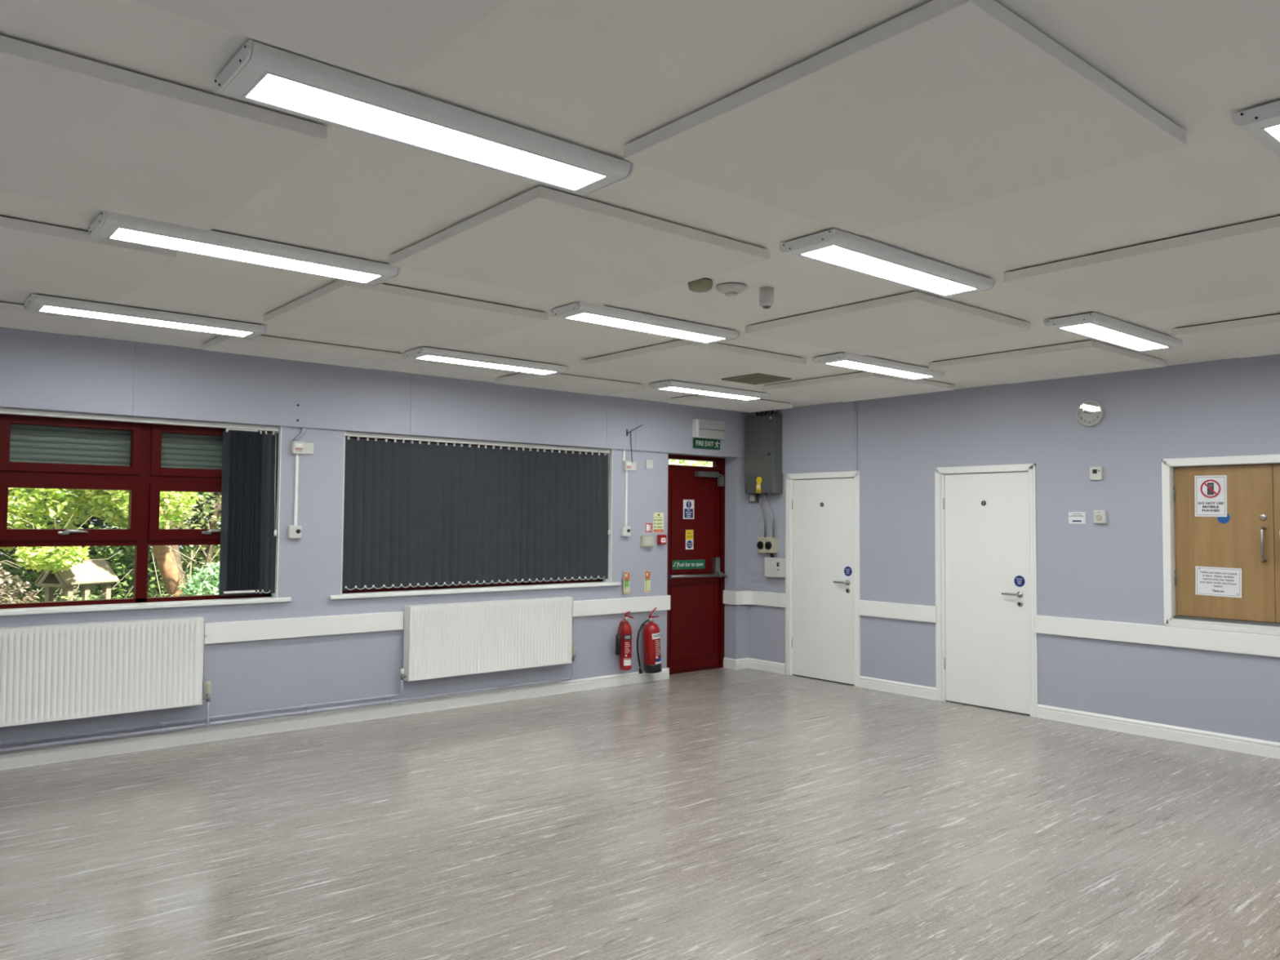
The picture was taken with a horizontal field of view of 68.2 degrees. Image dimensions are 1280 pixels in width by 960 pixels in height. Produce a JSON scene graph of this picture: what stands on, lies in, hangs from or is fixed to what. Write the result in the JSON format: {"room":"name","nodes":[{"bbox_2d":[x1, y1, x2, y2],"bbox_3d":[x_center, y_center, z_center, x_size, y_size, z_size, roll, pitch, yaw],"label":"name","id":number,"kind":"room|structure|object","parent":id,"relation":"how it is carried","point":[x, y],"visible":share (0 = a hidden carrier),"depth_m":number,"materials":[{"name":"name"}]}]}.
{"room":"community hall","nodes":[
{"label":"community hall","id":0,"kind":"room"},
{"bbox_2d":[0,406,748,747],"bbox_3d":[-1.998,0.507,7.676,8.600,2.730,0.300,2,-3,-40],"label":"wall","id":1,"kind":"structure","parent":0,"point":[248,676],"depth_m":7.22,"materials":[{"name":"purple paint"}]},
{"bbox_2d":[0,616,211,727],"bbox_3d":[-3.624,1.213,6.011,1.705,0.591,0.118,2,-3,-40],"label":"radiator","id":2,"kind":"object","parent":1,"relation":"attached to","point":[51,673],"visible":1,"depth_m":6.07,"materials":[{"name":"white metal"}]},
{"bbox_2d":[0,616,204,630],"bbox_3d":[-3.620,0.919,6.004,1.595,0.005,0.088,2,-3,-40],"label":"grille","id":3,"kind":"object","parent":2,"relation":"attached to","point":[196,619],"depth_m":6.13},
{"bbox_2d":[0,413,291,616],"bbox_3d":[-3.720,0.160,6.181,2.810,1.382,0.275,2,-3,-40],"label":"window","id":4,"kind":"structure","parent":1,"relation":"in","point":[144,460],"depth_m":6.40,"materials":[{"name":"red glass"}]},
{"bbox_2d":[9,423,222,469],"bbox_3d":[-3.799,-0.284,6.299,2.590,0.486,0.016,2,-3,-40],"label":"roller shutter","id":5,"kind":"object","parent":4,"relation":"attached to","point":[28,443],"depth_m":6.40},
{"bbox_2d":[0,408,279,595],"bbox_3d":[-3.679,0.178,6.139,2.622,1.227,0.094,2,-3,-40],"label":"vertical blind","id":6,"kind":"object","parent":4,"relation":"attached to","point":[251,457],"visible":1,"depth_m":6.80,"materials":[{"name":"grey fabric"}]},
{"bbox_2d":[0,680,403,745],"bbox_3d":[-3.415,1.575,6.193,3.995,0.136,0.082,2,-3,-40],"label":"pipe","id":7,"kind":"object","parent":1,"relation":"attached to","point":[160,723],"visible":1,"depth_m":6.47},
{"bbox_2d":[0,661,573,752],"bbox_3d":[-2.777,1.625,6.723,5.656,0.182,0.088,2,-3,-40],"label":"pipe","id":8,"kind":"object","parent":1,"relation":"attached to","point":[207,723],"visible":1,"depth_m":6.66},
{"bbox_2d":[287,453,302,538],"bbox_3d":[-2.543,0.118,6.995,0.092,0.626,0.063,2,-3,-40],"label":"outlet","id":9,"kind":"object","parent":1,"relation":"attached to","point":[295,531],"visible":1,"depth_m":7.00,"materials":[{"name":"white plastic"}]},
{"bbox_2d":[291,440,304,453],"bbox_3d":[-2.538,-0.240,7.020,0.086,0.092,0.049,2,-3,-40],"label":"fused spur","id":10,"kind":"object","parent":1,"relation":"attached to","point":[297,447],"visible":1,"depth_m":7.00,"materials":[{"name":"white plastic"}]},
{"bbox_2d":[0,667,669,770],"bbox_3d":[-2.397,1.797,7.199,6.860,0.106,0.188,2,-3,-40],"label":"baseboard","id":11,"kind":"structure","parent":1,"relation":"attached to","point":[59,753],"depth_m":6.97,"materials":[{"name":"wood"}]},
{"bbox_2d":[0,326,749,457],"bbox_3d":[-1.884,-0.613,7.598,8.000,0.496,0.026,2,-3,-40],"label":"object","id":12,"kind":"structure","parent":1,"relation":"attached to","point":[39,370],"depth_m":7.12,"materials":[{"name":"purple paint"}]},
{"bbox_2d":[204,595,670,644],"bbox_3d":[-2.340,1.099,7.166,6.860,0.143,0.050,2,-3,-40],"label":"trim","id":13,"kind":"structure","parent":1,"relation":"attached to","point":[286,628],"depth_m":7.18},
{"bbox_2d":[329,431,621,599],"bbox_3d":[-1.339,0.263,8.180,2.810,1.382,0.275,2,-3,-40],"label":"window","id":14,"kind":"structure","parent":1,"relation":"in","point":[460,588],"depth_m":8.07,"materials":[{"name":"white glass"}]},
{"bbox_2d":[342,431,610,590],"bbox_3d":[-1.296,0.280,8.131,2.618,1.227,0.064,2,-3,-40],"label":"vertical blind","id":15,"kind":"object","parent":14,"relation":"attached to","point":[416,514],"visible":1,"depth_m":8.02,"materials":[{"name":"grey fabric"}]},
{"bbox_2d":[400,595,575,681],"bbox_3d":[-1.243,1.318,8.010,1.697,0.587,0.118,2,-3,-40],"label":"radiator","id":16,"kind":"object","parent":1,"relation":"attached to","point":[441,640],"visible":1,"depth_m":7.89,"materials":[{"name":"white metal"}]},
{"bbox_2d":[407,595,573,606],"bbox_3d":[-1.239,1.026,8.004,1.587,0.005,0.088,2,-3,-40],"label":"grille","id":17,"kind":"object","parent":16,"relation":"attached to","point":[553,599],"depth_m":8.03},
{"bbox_2d":[615,611,634,670],"bbox_3d":[-0.148,1.510,8.888,0.135,0.547,0.181,0,-3,18],"label":"fire extinguisher","id":18,"kind":"object","parent":1,"relation":"attached to","point":[624,637],"visible":1,"depth_m":8.87,"materials":[{"name":"red metal"}]},
{"bbox_2d":[623,634,631,665],"bbox_3d":[-0.117,1.593,8.870,0.079,0.290,0.018,1,-3,-19],"label":"print","id":19,"kind":"object","parent":18,"relation":"attached to","point":[627,637],"depth_m":8.86,"materials":[{"name":"paper"}]},
{"bbox_2d":[620,471,631,536],"bbox_3d":[-0.127,0.223,9.024,0.092,0.626,0.063,2,-3,-40],"label":"outlet","id":20,"kind":"object","parent":1,"relation":"attached to","point":[625,531],"visible":1,"depth_m":9.03,"materials":[{"name":"white plastic"}]},
{"bbox_2d":[640,535,653,546],"bbox_3d":[0.071,0.596,9.193,0.150,0.104,0.038,2,-3,-40],"label":"box","id":21,"kind":"object","parent":1,"relation":"attached to","point":[645,540],"visible":1,"depth_m":9.18,"materials":[{"name":"beige plastic"}]},
{"bbox_2d":[636,607,662,673],"bbox_3d":[0.069,1.534,9.071,0.297,0.622,0.185,2,-3,-24],"label":"fire extinguisher","id":22,"kind":"object","parent":1,"relation":"attached to","point":[651,638],"visible":1,"depth_m":9.02,"materials":[{"name":"red metal"}]},
{"bbox_2d":[652,632,661,663],"bbox_3d":[0.165,1.607,9.034,0.107,0.290,0.026,-3,0,-40],"label":"print","id":23,"kind":"object","parent":22,"relation":"on","point":[656,657],"depth_m":9.01},
{"bbox_2d":[653,512,663,533],"bbox_3d":[0.184,0.420,9.317,0.132,0.196,0.003,2,-3,-40],"label":"notice","id":24,"kind":"object","parent":1,"relation":"attached to","point":[658,517],"visible":1,"depth_m":9.31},
{"bbox_2d":[666,454,727,674],"bbox_3d":[0.537,0.865,9.820,0.974,2.235,0.164,2,-3,-40],"label":"door","id":25,"kind":"structure","parent":1,"relation":"in","point":[695,617],"depth_m":9.90,"materials":[{"name":"red wood"}]},
{"bbox_2d":[671,559,705,569],"bbox_3d":[0.501,0.878,9.821,0.480,0.094,0.007,2,-3,-40],"label":"sign","id":26,"kind":"object","parent":25,"relation":"attached to","point":[676,564],"visible":1,"depth_m":9.82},
{"bbox_2d":[683,499,693,519],"bbox_3d":[0.507,0.305,9.847,0.154,0.200,0.003,2,-3,-40],"label":"sign","id":27,"kind":"object","parent":25,"relation":"attached to","point":[688,504],"visible":1,"depth_m":9.84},
{"bbox_2d":[685,529,693,549],"bbox_3d":[0.515,0.620,9.843,0.108,0.203,0.003,2,-3,-40],"label":"sign","id":28,"kind":"object","parent":25,"relation":"attached to","point":[689,533],"visible":1,"depth_m":9.84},
{"bbox_2d":[693,438,719,449],"bbox_3d":[0.687,-0.370,9.713,0.360,0.100,0.035,2,-3,-40],"label":"exit sign","id":29,"kind":"object","parent":1,"relation":"attached to","point":[701,443],"visible":1,"depth_m":9.69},
{"bbox_2d":[692,418,724,439],"bbox_3d":[0.708,-0.518,9.711,0.410,0.183,0.072,2,-3,-40],"label":"emergency light","id":30,"kind":"object","parent":1,"relation":"attached to","point":[701,428],"visible":1,"depth_m":9.66,"materials":[{"name":"white plastic"}]},
{"bbox_2d":[723,657,747,669],"bbox_3d":[1.024,1.945,10.072,0.200,0.106,0.188,2,-3,-40],"label":"baseboard","id":31,"kind":"structure","parent":1,"relation":"attached to","point":[733,664],"depth_m":10.00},
{"bbox_2d":[0,667,1279,959],"bbox_3d":[0.532,1.865,4.593,8.600,0.200,8.200,2,-3,-40],"label":"floor","id":32,"kind":"structure","parent":0,"point":[720,813],"depth_m":4.65,"materials":[{"name":"laminate"}]},
{"bbox_2d":[0,0,1279,407],"bbox_3d":[0.540,-1.086,4.736,8.600,0.250,8.250,2,-3,-40],"label":"ceiling","id":33,"kind":"structure","parent":0,"point":[600,76],"depth_m":3.24,"materials":[{"name":"paint"}]},
{"bbox_2d":[0,301,93,335],"bbox_3d":[-3.770,-0.949,5.276,1.165,0.050,0.570,2,-3,-40],"label":"ceiling panel","id":34,"kind":"object","parent":33,"relation":"attached to","point":[12,315],"visible":0.74,"depth_m":5.43,"materials":[{"name":"fabric"}]},
{"bbox_2d":[0,215,176,302],"bbox_3d":[-2.812,-0.989,4.136,1.165,0.050,1.150,2,-3,-40],"label":"ceiling panel","id":35,"kind":"object","parent":33,"relation":"attached to","point":[36,256],"visible":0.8,"depth_m":4.15,"materials":[{"name":"fabric"}]},
{"bbox_2d":[23,293,266,338],"bbox_3d":[-2.810,-0.933,5.442,1.214,0.052,0.289,2,-3,-40],"label":"ceiling light","id":36,"kind":"object","parent":33,"relation":"attached to","point":[37,302],"visible":1,"depth_m":5.34,"materials":[{"name":"white plastic"}]},
{"bbox_2d":[40,306,252,336],"bbox_3d":[-2.811,-0.910,5.441,1.076,0.004,0.172,2,-3,-40],"label":"diffuser","id":37,"kind":"object","parent":36,"relation":"attached to","point":[54,309],"depth_m":5.41,"materials":[{"name":"plastic"}]},
{"bbox_2d":[0,35,327,231],"bbox_3d":[-1.748,-1.033,2.872,1.165,0.050,1.175,2,-3,-40],"label":"ceiling panel","id":38,"kind":"object","parent":33,"relation":"attached to","point":[74,130],"visible":1,"depth_m":2.81,"materials":[{"name":"fabric"}]},
{"bbox_2d":[88,210,399,285],"bbox_3d":[-1.658,-0.981,4.073,1.214,0.052,0.289,2,-3,-40],"label":"ceiling light","id":39,"kind":"object","parent":33,"relation":"attached to","point":[108,224],"visible":0.98,"depth_m":3.96,"materials":[{"name":"white plastic"}]},
{"bbox_2d":[111,228,379,282],"bbox_3d":[-1.659,-0.958,4.072,1.076,0.004,0.172,2,-3,-40],"label":"diffuser","id":40,"kind":"object","parent":39,"relation":"attached to","point":[130,235],"depth_m":4.03,"materials":[{"name":"plastic"}]},
{"bbox_2d":[203,334,404,368],"bbox_3d":[-2.297,-0.885,6.513,1.185,0.050,0.570,2,-3,-40],"label":"ceiling panel","id":41,"kind":"object","parent":33,"relation":"attached to","point":[266,346],"visible":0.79,"depth_m":6.39,"materials":[{"name":"fabric"}]},
{"bbox_2d":[134,0,507,85],"bbox_3d":[-0.693,-1.077,1.617,1.165,0.050,1.175,2,-3,-40],"label":"ceiling panel","id":42,"kind":"object","parent":33,"relation":"attached to","point":[388,41],"visible":1,"depth_m":2.14,"materials":[{"name":"fabric"}]},
{"bbox_2d":[263,279,548,347],"bbox_3d":[-1.338,-0.925,5.373,1.185,0.050,1.150,2,-3,-40],"label":"ceiling panel","id":43,"kind":"object","parent":33,"relation":"attached to","point":[383,310],"visible":0.9,"depth_m":5.22,"materials":[{"name":"fabric"}]},
{"bbox_2d":[213,39,633,196],"bbox_3d":[-0.577,-1.026,2.788,1.214,0.052,0.289,2,-3,-40],"label":"ceiling light","id":44,"kind":"object","parent":33,"relation":"attached to","point":[261,74],"visible":1,"depth_m":2.66,"materials":[{"name":"white plastic"}]},
{"bbox_2d":[247,74,604,189],"bbox_3d":[-0.577,-1.003,2.787,1.076,0.004,0.172,2,-3,-40],"label":"diffuser","id":45,"kind":"object","parent":44,"relation":"attached to","point":[282,91],"depth_m":2.72,"materials":[{"name":"plastic"}]},
{"bbox_2d":[403,346,568,375],"bbox_3d":[-1.096,-0.859,6.882,1.214,0.052,0.289,2,-3,-40],"label":"ceiling light","id":46,"kind":"object","parent":33,"relation":"attached to","point":[424,353],"visible":1,"depth_m":6.77,"materials":[{"name":"white plastic"}]},
{"bbox_2d":[417,355,555,374],"bbox_3d":[-1.096,-0.836,6.881,1.076,0.004,0.172,2,-3,-40],"label":"diffuser","id":47,"kind":"object","parent":46,"relation":"attached to","point":[430,357],"depth_m":6.85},
{"bbox_2d":[494,372,644,395],"bbox_3d":[-0.581,-0.811,7.954,1.140,0.050,0.570,2,-3,-40],"label":"ceiling panel","id":48,"kind":"object","parent":33,"relation":"attached to","point":[559,382],"visible":0.89,"depth_m":7.84,"materials":[{"name":"fabric"}]},
{"bbox_2d":[389,186,769,306],"bbox_3d":[-0.275,-0.969,4.109,1.185,0.050,1.175,2,-3,-40],"label":"ceiling panel","id":49,"kind":"object","parent":33,"relation":"attached to","point":[541,240],"visible":1,"depth_m":3.95,"materials":[{"name":"fabric"}]},
{"bbox_2d":[550,302,739,344],"bbox_3d":[0.056,-0.906,5.513,1.214,0.052,0.289,2,-3,-40],"label":"ceiling light","id":50,"kind":"object","parent":33,"relation":"attached to","point":[603,315],"visible":0.98,"depth_m":5.39,"materials":[{"name":"white plastic"}]},
{"bbox_2d":[567,313,723,342],"bbox_3d":[0.056,-0.884,5.512,1.076,0.004,0.172,2,-3,-40],"label":"diffuser","id":51,"kind":"object","parent":50,"relation":"attached to","point":[595,318],"depth_m":5.48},
{"bbox_2d":[581,339,805,382],"bbox_3d":[0.378,-0.851,6.814,1.140,0.050,1.150,2,-3,-40],"label":"ceiling panel","id":52,"kind":"object","parent":33,"relation":"attached to","point":[679,359],"visible":0.9,"depth_m":6.66,"materials":[{"name":"fabric"}]},
{"bbox_2d":[687,277,712,292],"bbox_3d":[0.292,-0.945,4.595,0.122,0.048,0.122,2,-3,-40],"label":"smoke detector","id":53,"kind":"object","parent":33,"relation":"attached to","point":[702,285],"visible":0.87,"depth_m":4.55,"materials":[{"name":"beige plastic"}]},
{"bbox_2d":[648,379,769,400],"bbox_3d":[0.626,-0.784,8.328,1.214,0.052,0.289,2,-3,-40],"label":"ceiling light","id":54,"kind":"object","parent":33,"relation":"attached to","point":[670,385],"visible":1,"depth_m":8.20,"materials":[{"name":"white plastic"}]},
{"bbox_2d":[659,386,756,399],"bbox_3d":[0.626,-0.762,8.327,1.076,0.004,0.172,2,-3,-40],"label":"diffuser","id":55,"kind":"object","parent":54,"relation":"attached to","point":[682,389],"depth_m":8.29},
{"bbox_2d":[668,394,792,412],"bbox_3d":[0.889,-0.747,9.188,1.140,0.050,0.570,2,-3,-40],"label":"ceiling panel","id":56,"kind":"object","parent":33,"relation":"attached to","point":[697,400],"visible":0.86,"depth_m":9.08,"materials":[{"name":"fabric"}]},
{"bbox_2d":[715,282,746,297],"bbox_3d":[0.454,-0.938,4.698,0.156,0.051,0.156,2,-3,-40],"label":"smoke detector","id":57,"kind":"object","parent":33,"relation":"attached to","point":[729,289],"visible":1,"depth_m":4.65,"materials":[{"name":"white plastic"}]},
{"bbox_2d":[721,373,791,384],"bbox_3d":[0.952,-0.826,7.748,0.400,0.012,0.400,2,-3,-40],"label":"ceiling vent","id":58,"kind":"object","parent":33,"relation":"in","point":[757,378],"visible":1,"depth_m":7.72,"materials":[{"name":"plastic"}]},
{"bbox_2d":[759,286,773,309],"bbox_3d":[0.635,-0.908,4.738,0.072,0.104,0.072,2,-3,-40],"label":"sensor","id":59,"kind":"object","parent":33,"relation":"attached to","point":[766,294],"visible":1,"depth_m":4.71,"materials":[{"name":"white plastic"}]},
{"bbox_2d":[761,371,954,402],"bbox_3d":[1.848,-0.787,8.049,1.140,0.050,1.150,2,-3,-40],"label":"ceiling panel","id":60,"kind":"object","parent":33,"relation":"attached to","point":[861,385],"visible":0.88,"depth_m":7.90,"materials":[{"name":"fabric"}]},
{"bbox_2d":[813,351,945,380],"bbox_3d":[1.778,-0.832,6.959,1.214,0.052,0.289,2,-3,-40],"label":"ceiling light","id":61,"kind":"object","parent":33,"relation":"attached to","point":[846,360],"visible":0.99,"depth_m":6.82,"materials":[{"name":"white plastic"}]},
{"bbox_2d":[826,360,931,378],"bbox_3d":[1.778,-0.810,6.958,1.076,0.004,0.172,2,-3,-40],"label":"diffuser","id":62,"kind":"object","parent":61,"relation":"attached to","point":[855,365],"depth_m":6.92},
{"bbox_2d":[779,228,995,297],"bbox_3d":[1.137,-0.952,4.228,1.214,0.052,0.289,2,-3,-40],"label":"ceiling light","id":63,"kind":"object","parent":33,"relation":"attached to","point":[835,247],"visible":1,"depth_m":4.10,"materials":[{"name":"white plastic"}]},
{"bbox_2d":[801,245,974,294],"bbox_3d":[1.137,-0.929,4.227,1.076,0.004,0.172,2,-3,-40],"label":"diffuser","id":64,"kind":"object","parent":63,"relation":"attached to","point":[842,256],"depth_m":4.18,"materials":[{"name":"plastic"}]},
{"bbox_2d":[745,290,1030,355],"bbox_3d":[1.442,-0.895,5.550,1.140,0.050,1.175,2,-3,-40],"label":"ceiling panel","id":65,"kind":"object","parent":33,"relation":"attached to","point":[912,319],"visible":1,"depth_m":5.39,"materials":[{"name":"fabric"}]},
{"bbox_2d":[623,0,1186,235],"bbox_3d":[0.781,-1.013,2.854,1.185,0.050,1.175,2,-3,-40],"label":"ceiling panel","id":66,"kind":"object","parent":33,"relation":"attached to","point":[940,106],"visible":1,"depth_m":2.67,"materials":[{"name":"fabric"}]},
{"bbox_2d":[928,339,1165,383],"bbox_3d":[2.911,-0.831,6.784,1.140,0.050,1.175,2,-3,-40],"label":"ceiling panel","id":67,"kind":"object","parent":33,"relation":"attached to","point":[1084,357],"visible":1,"depth_m":6.63,"materials":[{"name":"fabric"}]},
{"bbox_2d":[1044,311,1182,352],"bbox_3d":[2.859,-0.877,5.674,1.214,0.052,0.289,2,-3,-40],"label":"ceiling light","id":68,"kind":"object","parent":33,"relation":"attached to","point":[1094,326],"visible":1,"depth_m":5.54,"materials":[{"name":"white plastic"}]},
{"bbox_2d":[1061,323,1165,350],"bbox_3d":[2.859,-0.855,5.673,1.076,0.004,0.172,2,-3,-40],"label":"diffuser","id":69,"kind":"object","parent":68,"relation":"attached to","point":[1097,331],"depth_m":5.64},
{"bbox_2d":[1003,214,1279,317],"bbox_3d":[2.497,-0.939,4.296,1.140,0.050,1.175,2,-3,-40],"label":"ceiling panel","id":70,"kind":"object","parent":33,"relation":"attached to","point":[1242,260],"visible":1,"depth_m":4.22,"materials":[{"name":"fabric"}]},
{"bbox_2d":[1171,313,1279,358],"bbox_3d":[3.966,-0.875,5.530,1.140,0.050,1.175,2,-3,-40],"label":"ceiling panel","id":71,"kind":"object","parent":33,"relation":"attached to","point":[1260,335],"visible":1,"depth_m":5.59,"materials":[{"name":"fabric"}]},
{"bbox_2d":[1231,100,1279,156],"bbox_3d":[2.222,-0.997,2.939,1.214,0.052,0.289,2,-3,-40],"label":"ceiling light","id":72,"kind":"object","parent":33,"relation":"attached to","point":[1262,122],"visible":1,"depth_m":2.64,"materials":[{"name":"white metal"}]},
{"bbox_2d":[1265,124,1279,140],"bbox_3d":[2.221,-0.974,2.938,1.076,0.004,0.172,2,-3,-40],"label":"diffuser","id":73,"kind":"object","parent":72,"relation":"attached to","point":[1272,131],"depth_m":2.68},
{"bbox_2d":[747,354,1279,742],"bbox_3d":[3.720,0.539,7.322,0.300,2.730,8.200,2,-3,-40],"label":"wall","id":74,"kind":"structure","parent":0,"point":[1112,571],"depth_m":7.41,"materials":[{"name":"purple paint"}]},
{"bbox_2d":[723,590,754,604],"bbox_3d":[1.059,1.248,10.056,0.212,0.143,0.285,2,-3,-40],"label":"trim","id":75,"kind":"structure","parent":74,"relation":"attached to","point":[744,597],"depth_m":10.02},
{"bbox_2d":[745,409,782,493],"bbox_3d":[1.293,-0.301,9.899,0.158,0.885,0.400,2,-3,-40],"label":"electrical box","id":76,"kind":"object","parent":74,"relation":"attached to","point":[763,433],"visible":0.84,"depth_m":9.80,"materials":[{"name":"grey metal"}]},
{"bbox_2d":[764,537,777,553],"bbox_3d":[1.357,0.677,9.804,0.118,0.160,0.104,2,-3,-40],"label":"rotary isolator","id":77,"kind":"object","parent":74,"relation":"attached to","point":[771,544],"visible":1,"depth_m":9.77,"materials":[{"name":"beige plastic"}]},
{"bbox_2d":[764,557,785,577],"bbox_3d":[1.394,0.903,9.781,0.075,0.200,0.224,2,-3,-40],"label":"box","id":78,"kind":"object","parent":74,"relation":"attached to","point":[774,566],"visible":1,"depth_m":9.73,"materials":[{"name":"white plastic"}]},
{"bbox_2d":[749,400,857,473],"bbox_3d":[1.623,-0.409,9.621,0.017,0.678,1.434,2,-3,-40],"label":"trim","id":79,"kind":"structure","parent":74,"relation":"attached to","point":[820,437],"depth_m":9.41,"materials":[{"name":"purple paint"}]},
{"bbox_2d":[785,471,860,687],"bbox_3d":[1.825,0.950,9.376,0.171,2.050,0.922,2,-3,-40],"label":"door","id":80,"kind":"structure","parent":74,"relation":"in","point":[823,517],"depth_m":9.35,"materials":[{"name":"wood"}]},
{"bbox_2d":[934,463,1038,717],"bbox_3d":[2.946,0.903,8.043,0.171,2.050,0.925,2,-3,-40],"label":"door","id":81,"kind":"structure","parent":74,"relation":"in","point":[986,637],"depth_m":8.01,"materials":[{"name":"wood"}]},
{"bbox_2d":[747,657,1279,759],"bbox_3d":[3.588,1.844,7.165,0.018,0.106,7.600,2,-3,-40],"label":"baseboard","id":82,"kind":"structure","parent":74,"relation":"attached to","point":[1179,734],"depth_m":7.13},
{"bbox_2d":[749,590,1279,657],"bbox_3d":[3.589,1.148,7.190,0.030,0.143,7.600,2,-3,-40],"label":"trim","id":83,"kind":"structure","parent":74,"relation":"attached to","point":[1265,645],"depth_m":7.13,"materials":[{"name":"wood"}]},
{"bbox_2d":[1068,511,1085,524],"bbox_3d":[3.436,0.297,7.438,0.002,0.092,0.132,2,-3,-40],"label":"printed label","id":84,"kind":"object","parent":74,"relation":"attached to","point":[1073,517],"visible":1,"depth_m":7.43,"materials":[{"name":"paper"}]},
{"bbox_2d":[1076,400,1103,426],"bbox_3d":[3.507,-0.520,7.369,0.036,0.200,0.200,2,-3,-40],"label":"wall clock","id":85,"kind":"object","parent":74,"relation":"attached to","point":[1089,413],"visible":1,"depth_m":7.36,"materials":[{"name":"white plastic"}]},
{"bbox_2d":[1089,466,1102,479],"bbox_3d":[3.531,-0.050,7.322,0.028,0.100,0.094,2,-3,-40],"label":"thermostat","id":86,"kind":"object","parent":74,"relation":"attached to","point":[1095,473],"visible":1,"depth_m":7.31,"materials":[{"name":"white plastic"}]},
{"bbox_2d":[1093,510,1106,523],"bbox_3d":[3.539,0.283,7.280,0.048,0.100,0.090,2,-3,-40],"label":"thermostat","id":87,"kind":"object","parent":74,"relation":"attached to","point":[1100,516],"visible":1,"depth_m":7.26,"materials":[{"name":"white plastic"}]},
{"bbox_2d":[1161,453,1279,635],"bbox_3d":[4.324,0.438,6.450,0.141,1.220,1.378,2,-3,-40],"label":"hatch","id":88,"kind":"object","parent":74,"relation":"in","point":[1250,541],"depth_m":6.66,"materials":[{"name":"brown wood"}]},
{"bbox_2d":[1194,475,1226,516],"bbox_3d":[4.078,0.115,6.759,0.003,0.294,0.207,2,-3,-40],"label":"notice","id":89,"kind":"object","parent":88,"relation":"attached to","point":[1211,491],"visible":1,"depth_m":6.76,"materials":[{"name":"paper"}]},
{"bbox_2d":[1195,565,1241,597],"bbox_3d":[4.098,0.721,6.704,0.004,0.213,0.300,2,-2,-40],"label":"notice","id":90,"kind":"object","parent":88,"relation":"attached to","point":[1211,581],"visible":1,"depth_m":6.70,"materials":[{"name":"paper"}]},
{"label":"outside","id":91,"kind":"structure","parent":0,"visible":0},
{"bbox_2d":[4,552,214,601],"bbox_3d":[-11.827,2.849,25.484,60.000,0.380,39.680,2,-3,-40],"label":"ground","id":92,"kind":"structure","parent":91,"point":[74,596],"depth_m":20.90,"materials":[{"name":"soil"}]},
{"bbox_2d":[0,561,39,603],"bbox_3d":[-6.510,1.185,8.627,1.795,1.671,1.573,0,-2,15],"label":"shrub","id":93,"kind":"object","parent":92,"relation":"on","point":[18,585],"visible":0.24,"depth_m":8.87,"materials":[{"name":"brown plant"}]},
{"bbox_2d":[0,488,89,602],"bbox_3d":[-9.528,0.416,12.901,3.595,3.801,1.733,3,-3,-44],"label":"shrub","id":94,"kind":"object","parent":92,"relation":"on","point":[30,577],"visible":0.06,"depth_m":13.37,"materials":[{"name":"green plant"}]},
{"bbox_2d":[35,559,119,601],"bbox_3d":[-6.237,1.501,10.477,0.480,1.230,0.640,-1,-3,22],"label":"shelter","id":95,"kind":"object","parent":92,"relation":"on","point":[95,572],"visible":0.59,"depth_m":10.39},
{"bbox_2d":[47,582,113,586],"bbox_3d":[-6.236,1.146,10.487,0.400,0.030,0.570,-1,-3,22],"label":"tray","id":96,"kind":"object","parent":95,"relation":"on","point":[49,584],"depth_m":10.30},
{"bbox_2d":[0,487,198,573],"bbox_3d":[-6.895,0.085,10.607,4.163,4.054,2.557,2,-3,-40],"label":"broadleaf tree","id":97,"kind":"object","parent":92,"relation":"on","point":[92,500],"visible":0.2,"depth_m":10.81,"materials":[{"name":"green plant"}]},
{"bbox_2d":[0,524,219,603],"bbox_3d":[-7.146,1.417,12.226,1.482,1.915,4.367,-2,-3,41],"label":"garden plants","id":98,"kind":"object","parent":92,"relation":"on","point":[118,562],"visible":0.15,"depth_m":12.30,"materials":[{"name":"green plant"}]},
{"bbox_2d":[61,569,205,600],"bbox_3d":[-5.298,1.562,9.862,2.988,1.232,1.624,2,-3,-33],"label":"bramble","id":99,"kind":"object","parent":92,"relation":"on","point":[90,595],"visible":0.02,"depth_m":10.09,"materials":[{"name":"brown plant"}]},
{"bbox_2d":[69,489,221,599],"bbox_3d":[-7.083,0.516,14.969,3.669,3.791,1.735,2,-3,-38],"label":"shrub","id":100,"kind":"object","parent":92,"relation":"on","point":[98,522],"visible":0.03,"depth_m":14.29,"materials":[{"name":"green plant"}]},
{"bbox_2d":[163,496,189,595],"bbox_3d":[-5.960,0.374,12.126,0.744,3.665,0.256,2,-3,-40],"label":"tree","id":101,"kind":"object","parent":92,"relation":"on","point":[177,557],"visible":0.07,"depth_m":12.05,"materials":[{"name":"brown plant"}]},
{"bbox_2d":[148,492,221,595],"bbox_3d":[-5.640,0.540,12.939,2.421,3.295,1.224,2,-3,-40],"label":"bare shrub","id":102,"kind":"object","parent":92,"relation":"on","point":[215,518],"visible":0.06,"depth_m":12.81,"materials":[{"name":"green plant"}]},
{"bbox_2d":[151,502,220,596],"bbox_3d":[-5.125,0.542,11.086,2.108,3.284,1.213,2,-3,-40],"label":"leaning tree","id":103,"kind":"object","parent":92,"relation":"on","point":[167,566],"visible":0.27,"depth_m":11.15,"materials":[{"name":"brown plant"}]},
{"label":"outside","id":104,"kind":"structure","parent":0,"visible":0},
{"bbox_2d":[165,545,219,595],"bbox_3d":[-5.008,1.221,11.078,1.356,1.140,0.835,2,-3,-37],"label":"leafy shrub","id":105,"kind":"object","parent":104,"point":[206,587],"visible":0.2,"depth_m":10.94,"materials":[{"name":"green plant"}]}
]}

